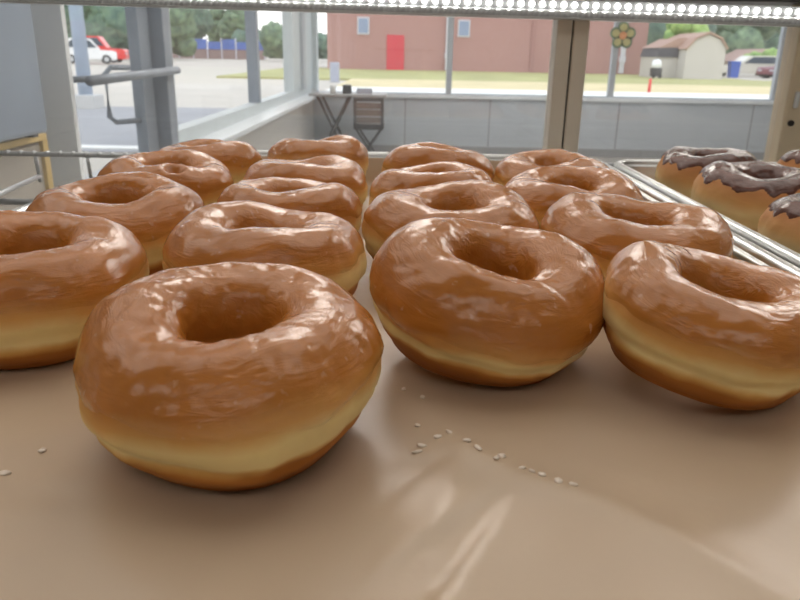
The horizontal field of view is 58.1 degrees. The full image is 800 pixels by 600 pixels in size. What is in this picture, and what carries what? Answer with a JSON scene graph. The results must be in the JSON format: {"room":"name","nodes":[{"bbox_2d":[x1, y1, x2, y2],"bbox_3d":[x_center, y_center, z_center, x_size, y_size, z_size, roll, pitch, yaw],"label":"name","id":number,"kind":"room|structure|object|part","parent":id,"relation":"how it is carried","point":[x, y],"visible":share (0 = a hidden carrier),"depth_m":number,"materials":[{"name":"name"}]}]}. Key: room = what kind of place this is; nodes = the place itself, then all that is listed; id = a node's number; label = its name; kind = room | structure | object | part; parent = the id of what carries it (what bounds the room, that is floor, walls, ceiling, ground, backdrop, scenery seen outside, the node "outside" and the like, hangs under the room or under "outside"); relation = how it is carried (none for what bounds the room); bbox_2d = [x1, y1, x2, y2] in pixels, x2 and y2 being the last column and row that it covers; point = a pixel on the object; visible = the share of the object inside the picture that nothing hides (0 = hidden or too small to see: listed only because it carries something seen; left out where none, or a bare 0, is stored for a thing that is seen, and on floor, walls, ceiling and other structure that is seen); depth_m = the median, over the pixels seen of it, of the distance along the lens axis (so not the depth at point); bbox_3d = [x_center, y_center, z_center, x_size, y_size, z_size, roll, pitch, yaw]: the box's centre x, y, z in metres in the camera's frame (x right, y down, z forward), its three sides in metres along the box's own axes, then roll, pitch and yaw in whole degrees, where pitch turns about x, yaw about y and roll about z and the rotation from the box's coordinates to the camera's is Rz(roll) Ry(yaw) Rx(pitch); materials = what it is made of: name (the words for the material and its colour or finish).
{"room":"food shop","nodes":[
{"label":"food shop","id":0,"kind":"room"},
{"bbox_2d":[30,4,84,187],"bbox_3d":[-2.099,-1.110,2.398,1.920,2.900,0.030,1,19,0],"label":"door frame","id":1,"kind":"structure","parent":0,"point":[49,21],"depth_m":2.51,"materials":[{"name":"grey metal"}]},
{"bbox_2d":[233,100,313,149],"bbox_3d":[-1.173,-1.395,6.649,0.120,0.720,5.570,1,19,0],"label":"wall","id":2,"kind":"structure","parent":0,"point":[298,123],"depth_m":6.97,"materials":[{"name":"grey paint"}]},
{"bbox_2d":[178,10,312,142],"bbox_3d":[-1.127,-2.511,6.097,0.130,1.710,5.650,1,19,0],"label":"window","id":3,"kind":"structure","parent":2,"relation":"in","point":[296,26],"depth_m":6.12,"materials":[{"name":"white metal"}]},
{"bbox_2d":[199,92,315,140],"bbox_3d":[-1.063,-1.676,6.356,0.170,0.035,5.600,1,19,0],"label":"trim","id":4,"kind":"structure","parent":2,"relation":"attached to","point":[232,132],"depth_m":5.18,"materials":[{"name":"laminate"}]},
{"bbox_2d":[311,12,318,91],"bbox_3d":[-1.094,-3.440,8.818,0.160,1.715,0.140,1,19,0],"label":"trim","id":5,"kind":"structure","parent":2,"relation":"on","point":[315,87],"depth_m":8.89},
{"bbox_2d":[85,157,762,178],"bbox_3d":[1.248,0.119,3.626,8.900,0.100,12.200,1,19,0],"label":"floor","id":6,"kind":"structure","parent":0,"point":[604,159],"depth_m":9.08,"materials":[{"name":"tile"}]},
{"bbox_2d":[0,133,53,209],"bbox_3d":[-1.923,0.169,1.683,1.532,0.951,1.692,1,19,0],"label":"table","id":7,"kind":"object","parent":6,"relation":"on","point":[13,169],"depth_m":2.21,"materials":[{"name":"brown wood"}]},
{"bbox_2d":[1,142,37,150],"bbox_3d":[-1.923,-0.264,1.526,1.515,0.028,1.675,1,19,0],"label":"countertop","id":8,"kind":"structure","parent":7,"relation":"on","point":[35,142],"depth_m":2.20,"materials":[{"name":"brown wood"}]},
{"bbox_2d":[0,3,46,141],"bbox_3d":[-1.483,-0.883,1.843,0.800,0.950,0.520,1,19,0],"label":"sign board","id":9,"kind":"object","parent":7,"relation":"on","point":[22,111],"visible":1,"depth_m":2.06,"materials":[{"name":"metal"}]},
{"bbox_2d":[147,7,178,149],"bbox_3d":[-1.162,-1.188,3.374,0.150,2.450,0.100,1,19,0],"label":"trim","id":10,"kind":"structure","parent":6,"relation":"on","point":[158,19],"depth_m":3.39,"materials":[{"name":"grey metal"}]},
{"bbox_2d":[73,7,180,152],"bbox_3d":[-1.164,-0.931,2.976,0.220,2.180,1.020,1,19,0],"label":"door","id":11,"kind":"structure","parent":10,"relation":"attached to","point":[141,74],"depth_m":3.21,"materials":[{"name":"grey metal"}]},
{"bbox_3d":[-1.219,-0.901,3.166,0.057,0.253,0.172,14,23,33],"label":"pull handle","id":12,"kind":"part","parent":11,"relation":"part of","materials":[{"name":"grey metal"}]},
{"bbox_2d":[168,8,178,129],"bbox_3d":[-1.187,-1.234,3.507,0.100,2.450,0.180,1,19,0],"label":"trim","id":13,"kind":"structure","parent":6,"relation":"on","point":[168,8],"depth_m":3.60,"materials":[{"name":"grey metal"}]},
{"bbox_2d":[308,91,386,136],"bbox_3d":[-0.601,-2.060,8.547,0.880,0.762,0.600,1,19,0],"label":"bistro table","id":14,"kind":"object","parent":6,"relation":"on","point":[317,94],"visible":0.8,"depth_m":8.28,"materials":[{"name":"black metal"}]},
{"bbox_3d":[-0.772,-1.985,8.354,0.389,0.739,0.032,1,19,0],"label":"leg","id":15,"kind":"part","parent":14,"relation":"part of","materials":[{"name":"black metal"}]},
{"bbox_3d":[-0.769,-2.127,8.771,0.389,0.739,0.032,1,19,0],"label":"leg","id":16,"kind":"part","parent":14,"relation":"part of","materials":[{"name":"black metal"}]},
{"bbox_2d":[330,85,335,92],"bbox_3d":[-0.773,-2.434,8.315,0.074,0.090,0.076,1,19,0],"label":"paper cup","id":17,"kind":"object","parent":14,"relation":"on","point":[332,87],"visible":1,"depth_m":8.29,"materials":[{"name":"white paper"}]},
{"bbox_3d":[-0.772,-1.977,8.332,0.389,0.739,0.032,1,19,0],"label":"leg","id":18,"kind":"part","parent":14,"relation":"part of","materials":[{"name":"black metal"}]},
{"bbox_3d":[-0.769,-2.120,8.748,0.389,0.739,0.032,1,19,0],"label":"leg","id":19,"kind":"part","parent":14,"relation":"part of","materials":[{"name":"black metal"}]},
{"bbox_2d":[342,84,351,93],"bbox_3d":[-0.613,-2.445,8.342,0.100,0.100,0.080,1,19,0],"label":"napkin holder","id":20,"kind":"object","parent":14,"relation":"on","point":[346,88],"visible":1,"depth_m":8.30,"materials":[{"name":"black metal"}]},
{"bbox_2d":[357,88,371,93],"bbox_3d":[-0.413,-2.429,8.367,0.180,0.060,0.008,1,19,0],"label":"menu card","id":21,"kind":"object","parent":14,"relation":"on","point":[359,90],"visible":1,"depth_m":8.36,"materials":[{"name":"grey paper"}]},
{"bbox_2d":[353,97,384,151],"bbox_3d":[-0.344,-1.876,8.049,0.340,0.767,0.380,1,19,0],"label":"bistro chair","id":22,"kind":"object","parent":6,"relation":"on","point":[359,123],"visible":0.95,"depth_m":7.82,"materials":[{"name":"black metal"}]},
{"bbox_3d":[-0.348,-1.681,7.962,0.322,0.455,0.026,0,19,-2],"label":"leg","id":23,"kind":"part","parent":22,"relation":"part of","materials":[{"name":"black metal"}]},
{"bbox_3d":[-0.346,-1.782,8.255,0.322,0.455,0.026,2,19,2],"label":"leg","id":24,"kind":"part","parent":22,"relation":"part of","materials":[{"name":"black metal"}]},
{"bbox_3d":[-0.341,-2.023,7.818,0.330,0.340,0.040,1,19,0],"label":"frame","id":25,"kind":"part","parent":22,"relation":"part of","materials":[{"name":"black metal"}]},
{"bbox_3d":[-0.348,-1.681,7.962,0.322,0.455,0.026,2,19,2],"label":"leg","id":26,"kind":"part","parent":22,"relation":"part of","materials":[{"name":"black metal"}]},
{"bbox_2d":[0,0,799,161],"bbox_3d":[-0.007,0.365,0.632,1.440,1.330,0.900,1,19,0],"label":"display case","id":27,"kind":"object","parent":6,"relation":"on","point":[569,39],"depth_m":0.80,"materials":[{"name":"metal"}]},
{"bbox_2d":[0,150,613,204],"bbox_3d":[0.071,-0.010,0.377,1.182,0.034,0.686,1,19,0],"label":"wire shelf","id":28,"kind":"object","parent":27,"relation":"on","point":[3,201],"visible":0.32,"depth_m":0.69,"materials":[{"name":"silver metal"}]},
{"bbox_3d":[-0.350,-0.127,0.695,0.004,0.027,0.007,1,19,0],"label":"rail post","id":29,"kind":"part","parent":28,"relation":"part of","materials":[{"name":"silver metal"}]},
{"bbox_3d":[-0.300,-0.126,0.695,0.004,0.027,0.007,1,19,0],"label":"rail post","id":30,"kind":"part","parent":28,"relation":"part of","materials":[{"name":"silver metal"}]},
{"bbox_3d":[0.072,-0.132,0.689,1.180,0.005,0.005,1,19,0],"label":"guard rail","id":31,"kind":"part","parent":28,"relation":"part of","materials":[{"name":"silver metal"}]},
{"bbox_2d":[13,150,799,275],"bbox_3d":[-0.021,-0.018,0.368,0.405,0.030,0.667,1,19,0],"label":"sheet pan","id":32,"kind":"object","parent":28,"relation":"on","point":[745,250],"visible":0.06,"depth_m":0.37,"materials":[{"name":"metal"}]},
{"bbox_2d":[0,156,799,599],"bbox_3d":[-0.018,-0.018,0.371,0.373,0.025,0.623,1,19,0],"label":"parchment paper","id":33,"kind":"object","parent":32,"relation":"on","point":[676,496],"visible":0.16,"depth_m":0.19,"materials":[{"name":"beige paper"}]},
{"bbox_2d":[0,470,11,475],"bbox_3d":[-0.113,0.049,0.206,0.004,0.001,0.002,4,19,9],"label":"flake","id":34,"kind":"object","parent":33,"relation":"on","point":[3,472],"visible":1,"depth_m":0.20,"materials":[{"name":"beige food"}]},
{"bbox_2d":[38,448,46,452],"bbox_3d":[-0.108,0.045,0.217,0.002,0.001,0.003,-9,21,-26],"label":"flake","id":35,"kind":"object","parent":33,"relation":"on","point":[41,450],"visible":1,"depth_m":0.22,"materials":[{"name":"beige food"}]},
{"bbox_2d":[0,210,148,369],"bbox_3d":[-0.151,-0.008,0.295,0.095,0.047,0.095,10,21,25],"label":"donut","id":36,"kind":"object","parent":33,"relation":"on","point":[56,267],"visible":0.97,"depth_m":0.27,"materials":[{"name":"food"}]},
{"bbox_2d":[26,171,203,274],"bbox_3d":[-0.154,-0.042,0.395,0.092,0.047,0.096,-6,20,-19],"label":"donut","id":37,"kind":"object","parent":33,"relation":"on","point":[149,205],"visible":0.56,"depth_m":0.37,"materials":[{"name":"food"}]},
{"bbox_2d":[97,149,233,205],"bbox_3d":[-0.160,-0.077,0.496,0.092,0.046,0.089,2,19,2],"label":"donut","id":38,"kind":"object","parent":33,"relation":"on","point":[198,171],"visible":0.48,"depth_m":0.47,"materials":[{"name":"food"}]},
{"bbox_2d":[159,139,261,183],"bbox_3d":[-0.158,-0.109,0.590,0.088,0.046,0.092,7,20,17],"label":"donut","id":39,"kind":"object","parent":33,"relation":"on","point":[237,156],"visible":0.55,"depth_m":0.56,"materials":[{"name":"food"}]},
{"bbox_2d":[73,262,383,490],"bbox_3d":[-0.052,0.018,0.224,0.093,0.047,0.094,7,20,16],"label":"donut","id":40,"kind":"object","parent":33,"relation":"on","point":[223,376],"visible":1,"depth_m":0.19,"materials":[{"name":"food"}]},
{"bbox_2d":[162,200,366,295],"bbox_3d":[-0.063,-0.019,0.335,0.093,0.045,0.092,8,20,20],"label":"donut","id":41,"kind":"object","parent":33,"relation":"on","point":[328,245],"visible":0.69,"depth_m":0.31,"materials":[{"name":"food"}]},
{"bbox_2d":[216,177,361,230],"bbox_3d":[-0.064,-0.047,0.416,0.081,0.045,0.082,-9,21,-27],"label":"donut","id":42,"kind":"object","parent":33,"relation":"on","point":[300,194],"visible":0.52,"depth_m":0.39,"materials":[{"name":"food"}]},
{"bbox_2d":[243,155,367,206],"bbox_3d":[-0.066,-0.079,0.511,0.088,0.044,0.081,6,20,15],"label":"donut","id":43,"kind":"object","parent":33,"relation":"on","point":[326,168],"visible":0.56,"depth_m":0.48,"materials":[{"name":"food"}]},
{"bbox_2d":[267,135,368,175],"bbox_3d":[-0.070,-0.116,0.613,0.084,0.048,0.080,-9,21,-28],"label":"donut","id":44,"kind":"object","parent":33,"relation":"on","point":[347,146],"visible":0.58,"depth_m":0.58,"materials":[{"name":"food"}]},
{"bbox_2d":[411,449,421,453],"bbox_3d":[0.005,0.045,0.216,0.004,0.001,0.002,-6,20,-21],"label":"flake","id":45,"kind":"object","parent":33,"relation":"on","point":[420,450],"visible":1,"depth_m":0.21,"materials":[{"name":"beige food"}]},
{"bbox_2d":[417,443,427,447],"bbox_3d":[0.007,0.044,0.219,0.004,0.001,0.002,8,20,18],"label":"flake","id":46,"kind":"object","parent":33,"relation":"on","point":[420,445],"visible":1,"depth_m":0.22,"materials":[{"name":"beige food"}]},
{"bbox_2d":[369,161,492,204],"bbox_3d":[0.021,-0.065,0.472,0.081,0.046,0.077,11,21,27],"label":"donut","id":47,"kind":"object","parent":33,"relation":"on","point":[434,173],"visible":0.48,"depth_m":0.45,"materials":[{"name":"food"}]},
{"bbox_2d":[381,142,493,179],"bbox_3d":[0.030,-0.102,0.578,0.090,0.047,0.085,1,18,0],"label":"donut","id":48,"kind":"object","parent":33,"relation":"on","point":[420,153],"visible":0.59,"depth_m":0.55,"materials":[{"name":"food"}]},
{"bbox_2d":[433,434,441,438],"bbox_3d":[0.012,0.042,0.223,0.003,0.001,0.002,-3,19,-11],"label":"flake","id":49,"kind":"object","parent":33,"relation":"on","point":[437,436],"visible":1,"depth_m":0.22,"materials":[{"name":"beige food"}]},
{"bbox_2d":[362,179,539,258],"bbox_3d":[0.028,-0.038,0.391,0.091,0.048,0.091,-13,23,-36],"label":"donut","id":50,"kind":"object","parent":33,"relation":"on","point":[472,199],"visible":0.51,"depth_m":0.38,"materials":[{"name":"food"}]},
{"bbox_2d":[474,444,481,450],"bbox_3d":[0.023,0.044,0.213,0.002,0.001,0.004,-5,20,-18],"label":"flake","id":51,"kind":"object","parent":33,"relation":"on","point":[478,447],"visible":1,"depth_m":0.21,"materials":[{"name":"beige food"}]},
{"bbox_2d":[369,217,604,386],"bbox_3d":[0.034,-0.003,0.281,0.088,0.053,0.089,15,23,35],"label":"donut","id":52,"kind":"object","parent":33,"relation":"on","point":[466,300],"visible":1,"depth_m":0.25,"materials":[{"name":"food"}]},
{"bbox_2d":[498,453,505,457],"bbox_3d":[0.030,0.046,0.212,0.002,0.001,0.003,-8,21,-24],"label":"flake","id":53,"kind":"object","parent":33,"relation":"on","point":[502,455],"visible":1,"depth_m":0.21,"materials":[{"name":"beige food"}]},
{"bbox_2d":[538,472,545,476],"bbox_3d":[0.040,0.049,0.203,0.003,0.001,0.002,11,21,26],"label":"flake","id":54,"kind":"object","parent":33,"relation":"on","point":[542,474],"visible":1,"depth_m":0.20,"materials":[{"name":"beige food"}]},
{"bbox_2d":[493,148,608,185],"bbox_3d":[0.118,-0.091,0.556,0.091,0.044,0.095,1,19,0],"label":"donut","id":55,"kind":"object","parent":33,"relation":"on","point":[515,164],"visible":0.41,"depth_m":0.55,"materials":[{"name":"food"}]},
{"bbox_2d":[554,477,562,483],"bbox_3d":[0.044,0.050,0.200,0.003,0.001,0.003,-13,23,-36],"label":"flake","id":56,"kind":"object","parent":33,"relation":"on","point":[558,480],"visible":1,"depth_m":0.20,"materials":[{"name":"beige food"}]},
{"bbox_2d":[505,165,643,226],"bbox_3d":[0.106,-0.060,0.461,0.093,0.047,0.090,-7,20,-21],"label":"donut","id":57,"kind":"object","parent":33,"relation":"on","point":[541,187],"visible":0.48,"depth_m":0.45,"materials":[{"name":"food"}]},
{"bbox_2d":[540,192,733,278],"bbox_3d":[0.118,-0.028,0.369,0.092,0.047,0.095,-16,25,-40],"label":"donut","id":58,"kind":"object","parent":33,"relation":"on","point":[603,224],"visible":0.6,"depth_m":0.35,"materials":[{"name":"food"}]},
{"bbox_2d":[603,240,799,409],"bbox_3d":[0.116,0.006,0.266,0.086,0.049,0.081,-10,22,-29],"label":"donut","id":59,"kind":"object","parent":33,"relation":"on","point":[702,326],"visible":1,"depth_m":0.24,"materials":[{"name":"food"}]},
{"bbox_2d":[613,159,799,267],"bbox_3d":[0.418,-0.007,0.361,0.462,0.030,0.651,1,19,0],"label":"sheet pan","id":60,"kind":"object","parent":28,"relation":"on","point":[642,170],"visible":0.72,"depth_m":0.48,"materials":[{"name":"metal"}]},
{"bbox_3d":[0.418,0.005,0.365,0.419,0.001,0.603,1,19,0],"label":"parchment paper","id":61,"kind":"object","parent":60,"relation":"on","visible":0},
{"bbox_2d":[655,146,756,197],"bbox_3d":[0.251,-0.101,0.593,0.078,0.046,0.077,4,19,10],"label":"donut","id":62,"kind":"object","parent":61,"relation":"on","point":[678,168],"visible":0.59,"depth_m":0.57,"materials":[{"name":"brown food"}]},
{"bbox_2d":[691,161,799,231],"bbox_3d":[0.251,-0.072,0.506,0.090,0.046,0.086,1,19,0],"label":"donut","id":63,"kind":"object","parent":61,"relation":"on","point":[741,192],"visible":0.74,"depth_m":0.48,"materials":[{"name":"brown food"}]},
{"bbox_2d":[758,193,799,253],"bbox_3d":[0.249,-0.038,0.410,0.082,0.043,0.085,1,19,0],"label":"donut","id":64,"kind":"object","parent":61,"relation":"on","point":[780,222],"visible":0.56,"depth_m":0.40,"materials":[{"name":"brown food"}]},
{"bbox_2d":[777,149,799,167],"bbox_3d":[0.351,-0.099,0.587,0.084,0.048,0.087,-2,19,-10],"label":"donut","id":65,"kind":"object","parent":61,"relation":"on","point":[791,158],"visible":0.33,"depth_m":0.58,"materials":[{"name":"brown food"}]},
{"bbox_3d":[0.006,-0.325,0.793,1.320,0.035,0.020,1,19,0],"label":"led light strip","id":66,"kind":"part","parent":27,"relation":"part of","materials":[{"name":"white plastic"}]},
{"bbox_3d":[0.180,-0.021,0.926,0.017,0.676,0.032,1,19,0],"label":"post","id":67,"kind":"part","parent":27,"relation":"part of","materials":[{"name":"wood"}]},
{"bbox_3d":[0.200,-0.020,0.926,0.018,0.676,0.032,1,19,0],"label":"post","id":68,"kind":"part","parent":27,"relation":"part of","materials":[{"name":"wood"}]},
{"bbox_3d":[0.007,-0.374,0.821,1.440,0.054,0.064,1,19,0],"label":"rail","id":69,"kind":"part","parent":27,"relation":"part of","materials":[{"name":"grey metal"}]},
{"bbox_3d":[0.483,-0.015,0.926,0.076,0.676,0.032,1,19,0],"label":"post","id":70,"kind":"part","parent":27,"relation":"part of","materials":[{"name":"beige wood"}]},
{"bbox_2d":[313,97,772,151],"bbox_3d":[2.223,-2.198,9.229,6.840,0.690,0.126,1,19,0],"label":"wall","id":71,"kind":"structure","parent":0,"point":[452,122],"depth_m":9.15,"materials":[{"name":"grey paint"}]},
{"bbox_2d":[336,6,790,100],"bbox_3d":[2.295,-3.376,8.823,6.740,1.715,0.070,1,19,0],"label":"window","id":72,"kind":"structure","parent":71,"relation":"in","point":[614,51],"depth_m":9.00,"materials":[{"name":"white metal"}]},
{"bbox_2d":[610,22,635,47],"bbox_3d":[2.723,-3.237,8.793,0.315,0.306,0.024,1,19,0],"label":"flower","id":73,"kind":"object","parent":72,"relation":"attached to","point":[622,35],"visible":0.99,"depth_m":8.79,"materials":[{"name":"yellow plastic"}]},
{"bbox_3d":[2.723,-3.228,8.792,0.090,0.090,0.016,1,19,0],"label":"flower","id":74,"kind":"part","parent":73,"relation":"part of","materials":[{"name":"orange"}]},
{"bbox_2d":[363,144,764,159],"bbox_3d":[2.267,-1.897,9.264,6.740,0.100,0.015,1,19,0],"label":"baseboard","id":75,"kind":"structure","parent":71,"relation":"attached to","point":[625,153],"depth_m":9.25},
{"bbox_2d":[387,93,773,104],"bbox_3d":[2.279,-2.538,9.089,6.740,0.045,0.170,1,19,0],"label":"trim","id":76,"kind":"structure","parent":71,"relation":"attached to","point":[439,96],"depth_m":9.01,"materials":[{"name":"laminate"}]},
{"label":"outside","id":77,"kind":"structure","parent":0,"visible":0},
{"bbox_2d":[77,106,229,152],"bbox_3d":[-20.637,-3.498,12.970,38.600,0.015,7.850,1,19,0],"label":"asphalt","id":78,"kind":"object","parent":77,"point":[95,128],"depth_m":12.34,"materials":[{"name":"grey asphalt"}]},
{"bbox_2d":[68,5,104,108],"bbox_3d":[-6.100,-7.361,14.749,1.980,6.700,0.560,1,19,0],"label":"lamp post","id":79,"kind":"object","parent":78,"relation":"on","point":[85,98],"visible":0.78,"depth_m":15.40,"materials":[{"name":"grey metal"}]},
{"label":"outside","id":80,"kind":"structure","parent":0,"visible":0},
{"bbox_2d":[325,86,768,98],"bbox_3d":[28.876,-6.282,23.715,62.500,0.120,4.300,1,19,0],"label":"curb","id":81,"kind":"object","parent":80,"point":[338,88],"depth_m":24.13,"materials":[{"name":"grey concrete"}]},
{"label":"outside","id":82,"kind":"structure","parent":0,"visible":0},
{"bbox_2d":[216,68,771,86],"bbox_3d":[30.771,-13.799,45.810,79.000,0.095,24.000,1,19,0],"label":"lawn","id":83,"kind":"structure","parent":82,"point":[324,73],"depth_m":40.72,"materials":[{"name":"green plant"}]},
{"bbox_2d":[327,13,648,74],"bbox_3d":[6.524,-22.011,58.822,23.800,6.200,12.360,1,19,0],"label":"brick building","id":84,"kind":"structure","parent":83,"relation":"on","point":[355,41],"depth_m":53.67,"materials":[{"name":"brown brick"}]},
{"bbox_3d":[-2.712,-20.265,53.207,0.700,1.000,0.029,1,19,0],"label":"pane","id":85,"kind":"part","parent":84,"relation":"part of","materials":[{"name":"blue glass"}]},
{"bbox_3d":[-0.345,-18.502,53.901,1.300,2.500,0.130,1,19,0],"label":"door","id":86,"kind":"part","parent":84,"relation":"part of","materials":[{"name":"red paint"}]},
{"bbox_3d":[4.736,-20.075,53.223,0.700,1.000,0.029,1,19,0],"label":"pane","id":87,"kind":"part","parent":84,"relation":"part of","materials":[{"name":"glass"}]},
{"bbox_2d":[649,59,661,77],"bbox_3d":[16.027,-14.463,45.030,0.633,1.132,0.518,1,19,0],"label":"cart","id":88,"kind":"object","parent":83,"relation":"on","point":[656,70],"visible":1,"depth_m":44.85,"materials":[{"name":"plastic"}]},
{"bbox_2d":[649,68,661,75],"bbox_3d":[16.027,-14.281,45.107,0.612,0.492,0.490,1,19,0],"label":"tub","id":89,"kind":"object","parent":88,"relation":"in","point":[653,71],"depth_m":44.89,"materials":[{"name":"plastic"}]},
{"bbox_2d":[639,32,728,79],"bbox_3d":[18.312,-15.932,46.948,3.934,2.821,5.220,1,19,0],"label":"shed","id":90,"kind":"object","parent":83,"relation":"on","point":[701,55],"visible":0.94,"depth_m":44.98,"materials":[{"name":"beige"}]},
{"bbox_2d":[663,23,709,38],"bbox_3d":[19.860,-18.358,50.061,3.282,5.596,2.697,1,19,0],"label":"tree","id":91,"kind":"object","parent":83,"relation":"on","point":[673,29],"visible":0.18,"depth_m":49.16,"materials":[{"name":"green plant"}]},
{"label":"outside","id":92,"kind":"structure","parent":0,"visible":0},
{"bbox_2d":[71,57,345,174],"bbox_3d":[-19.463,-28.164,85.616,280.000,0.340,220.000,1,19,0],"label":"lot","id":93,"kind":"structure","parent":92,"point":[197,85],"depth_m":27.32,"materials":[{"name":"concrete"}]},
{"bbox_2d":[68,38,116,63],"bbox_3d":[-24.923,-19.860,57.419,4.260,1.899,1.930,-7,21,-24],"label":"car","id":94,"kind":"object","parent":93,"relation":"on","point":[94,52],"visible":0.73,"depth_m":56.94,"materials":[{"name":"white metal"}]},
{"bbox_2d":[64,5,128,49],"bbox_3d":[-32.857,-30.675,78.387,10.608,8.626,8.942,1,19,0],"label":"tree","id":95,"kind":"object","parent":93,"relation":"on","point":[108,22],"visible":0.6,"depth_m":75.10,"materials":[{"name":"green plant"}]},
{"bbox_2d":[86,36,128,62],"bbox_3d":[-26.387,-21.757,62.487,5.260,2.150,2.030,-2,19,-8],"label":"pickup","id":96,"kind":"object","parent":93,"relation":"on","point":[122,54],"visible":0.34,"depth_m":61.96,"materials":[{"name":"red metal"}]},
{"bbox_2d":[169,8,197,56],"bbox_3d":[-31.410,-34.613,91.362,11.812,7.723,10.226,1,19,0],"label":"tree","id":97,"kind":"object","parent":93,"relation":"on","point":[183,28],"visible":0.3,"depth_m":89.64,"materials":[{"name":"green plant"}]},
{"bbox_2d":[193,9,213,38],"bbox_3d":[-36.951,-44.901,117.499,13.330,10.050,12.628,1,19,0],"label":"tree","id":98,"kind":"object","parent":93,"relation":"on","point":[203,19],"visible":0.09,"depth_m":114.82,"materials":[{"name":"green plant"}]},
{"bbox_2d":[172,38,265,59],"bbox_3d":[-29.339,-37.044,105.900,19.090,2.960,0.590,1,19,0],"label":"fence","id":99,"kind":"object","parent":93,"relation":"on","point":[225,49],"visible":0.43,"depth_m":105.98,"materials":[{"name":"blue"}]},
{"bbox_2d":[206,9,244,48],"bbox_3d":[-31.039,-49.349,131.601,10.006,9.543,8.610,1,19,0],"label":"tree","id":100,"kind":"object","parent":93,"relation":"on","point":[226,22],"visible":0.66,"depth_m":128.62,"materials":[{"name":"green plant"}]},
{"bbox_2d":[231,29,260,47],"bbox_3d":[-23.041,-40.136,112.502,5.775,4.797,5.953,1,19,0],"label":"tree","id":101,"kind":"object","parent":93,"relation":"on","point":[239,34],"visible":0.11,"depth_m":110.12,"materials":[{"name":"green plant"}]},
{"bbox_2d":[259,21,282,58],"bbox_3d":[-14.390,-33.076,92.189,7.355,4.913,6.272,1,19,0],"label":"tree","id":102,"kind":"object","parent":93,"relation":"on","point":[270,38],"visible":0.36,"depth_m":89.97,"materials":[{"name":"green plant"}]},
{"bbox_2d":[318,32,326,58],"bbox_3d":[-11.490,-34.690,98.429,5.788,4.036,5.501,1,19,0],"label":"tree","id":103,"kind":"object","parent":93,"relation":"on","point":[322,38],"visible":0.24,"depth_m":96.76,"materials":[{"name":"green plant"}]},
{"bbox_2d":[330,62,339,81],"bbox_3d":[-2.906,-10.137,32.064,0.400,0.850,0.300,1,19,0],"label":"utility box","id":104,"kind":"object","parent":93,"relation":"on","point":[334,66],"visible":0.99,"depth_m":31.92,"materials":[{"name":"grey metal"}]},
{"bbox_2d":[647,23,716,44],"bbox_3d":[28.940,-28.916,77.188,10.033,8.318,9.800,1,19,0],"label":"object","id":105,"kind":"object","parent":93,"relation":"on","point":[656,31],"visible":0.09,"depth_m":73.20,"materials":[{"name":"green plant"}]},
{"bbox_2d":[715,25,780,53],"bbox_3d":[40.510,-31.916,83.885,11.840,10.073,9.170,1,19,0],"label":"tree","id":106,"kind":"object","parent":93,"relation":"on","point":[735,37],"visible":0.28,"depth_m":81.14,"materials":[{"name":"green plant"}]},
{"bbox_2d":[724,49,777,64],"bbox_3d":[36.459,-23.584,71.173,8.184,2.262,7.040,1,19,0],"label":"house","id":107,"kind":"structure","parent":93,"relation":"on","point":[732,56],"depth_m":71.56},
{"bbox_2d":[743,47,776,74],"bbox_3d":[29.376,-19.349,58.617,2.836,2.322,3.258,-16,25,-40],"label":"tree","id":108,"kind":"object","parent":93,"relation":"on","point":[772,51],"visible":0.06,"depth_m":57.59,"materials":[{"name":"green plant"}]},
{"bbox_3d":[29.412,-19.537,58.555,2.824,1.925,3.273,-17,26,-41],"label":"crown","id":109,"kind":"part","parent":108,"relation":"part of","materials":[{"name":"green plant"}]},
{"bbox_2d":[764,32,779,48],"bbox_3d":[53.944,-36.903,94.506,14.950,13.112,9.418,1,19,0],"label":"tree","id":110,"kind":"object","parent":93,"relation":"on","point":[773,41],"visible":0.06,"depth_m":93.98,"materials":[{"name":"green plant"}]},
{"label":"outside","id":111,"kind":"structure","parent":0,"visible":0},
{"bbox_2d":[722,73,772,80],"bbox_3d":[46.089,-17.197,56.437,48.500,0.015,25.500,1,19,0],"label":"street","id":112,"kind":"structure","parent":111,"point":[743,76],"depth_m":51.14,"materials":[{"name":"grey asphalt"}]},
{"bbox_2d":[727,61,741,77],"bbox_3d":[23.111,-15.973,49.872,0.691,1.088,0.605,1,19,0],"label":"bin","id":113,"kind":"object","parent":112,"relation":"on","point":[733,70],"visible":1,"depth_m":49.65,"materials":[{"name":"blue plastic"}]},
{"bbox_2d":[722,56,775,76],"bbox_3d":[26.039,-17.420,53.691,5.260,1.549,1.930,0,19,-3],"label":"car","id":114,"kind":"object","parent":112,"relation":"on","point":[749,64],"visible":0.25,"depth_m":52.85,"materials":[{"name":"white metal"}]},
{"bbox_2d":[756,65,774,77],"bbox_3d":[27.214,-16.078,49.915,4.460,1.499,1.930,-4,20,-15],"label":"car","id":115,"kind":"object","parent":112,"relation":"on","point":[766,72],"visible":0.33,"depth_m":49.64,"materials":[{"name":"red metal"}]},
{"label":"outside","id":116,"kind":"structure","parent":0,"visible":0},
{"bbox_2d":[337,79,770,94],"bbox_3d":[33.917,-8.363,30.104,72.500,0.100,9.200,1,19,0],"label":"verge","id":117,"kind":"structure","parent":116,"point":[396,83],"depth_m":29.74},
{"bbox_2d":[647,78,651,91],"bbox_3d":[8.898,-7.636,25.655,0.114,0.500,0.120,1,19,0],"label":"marker post","id":118,"kind":"object","parent":117,"relation":"on","point":[650,79],"visible":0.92,"depth_m":25.62,"materials":[{"name":"red plastic"}]},
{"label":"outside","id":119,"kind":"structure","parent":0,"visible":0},
{"bbox_2d":[81,145,137,148],"bbox_3d":[1.538,-1.937,9.633,21.000,0.020,0.300,1,19,0],"label":"ground walk","id":120,"kind":"structure","parent":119,"point":[82,146],"depth_m":9.60,"materials":[{"name":"white concrete"}]}
]}

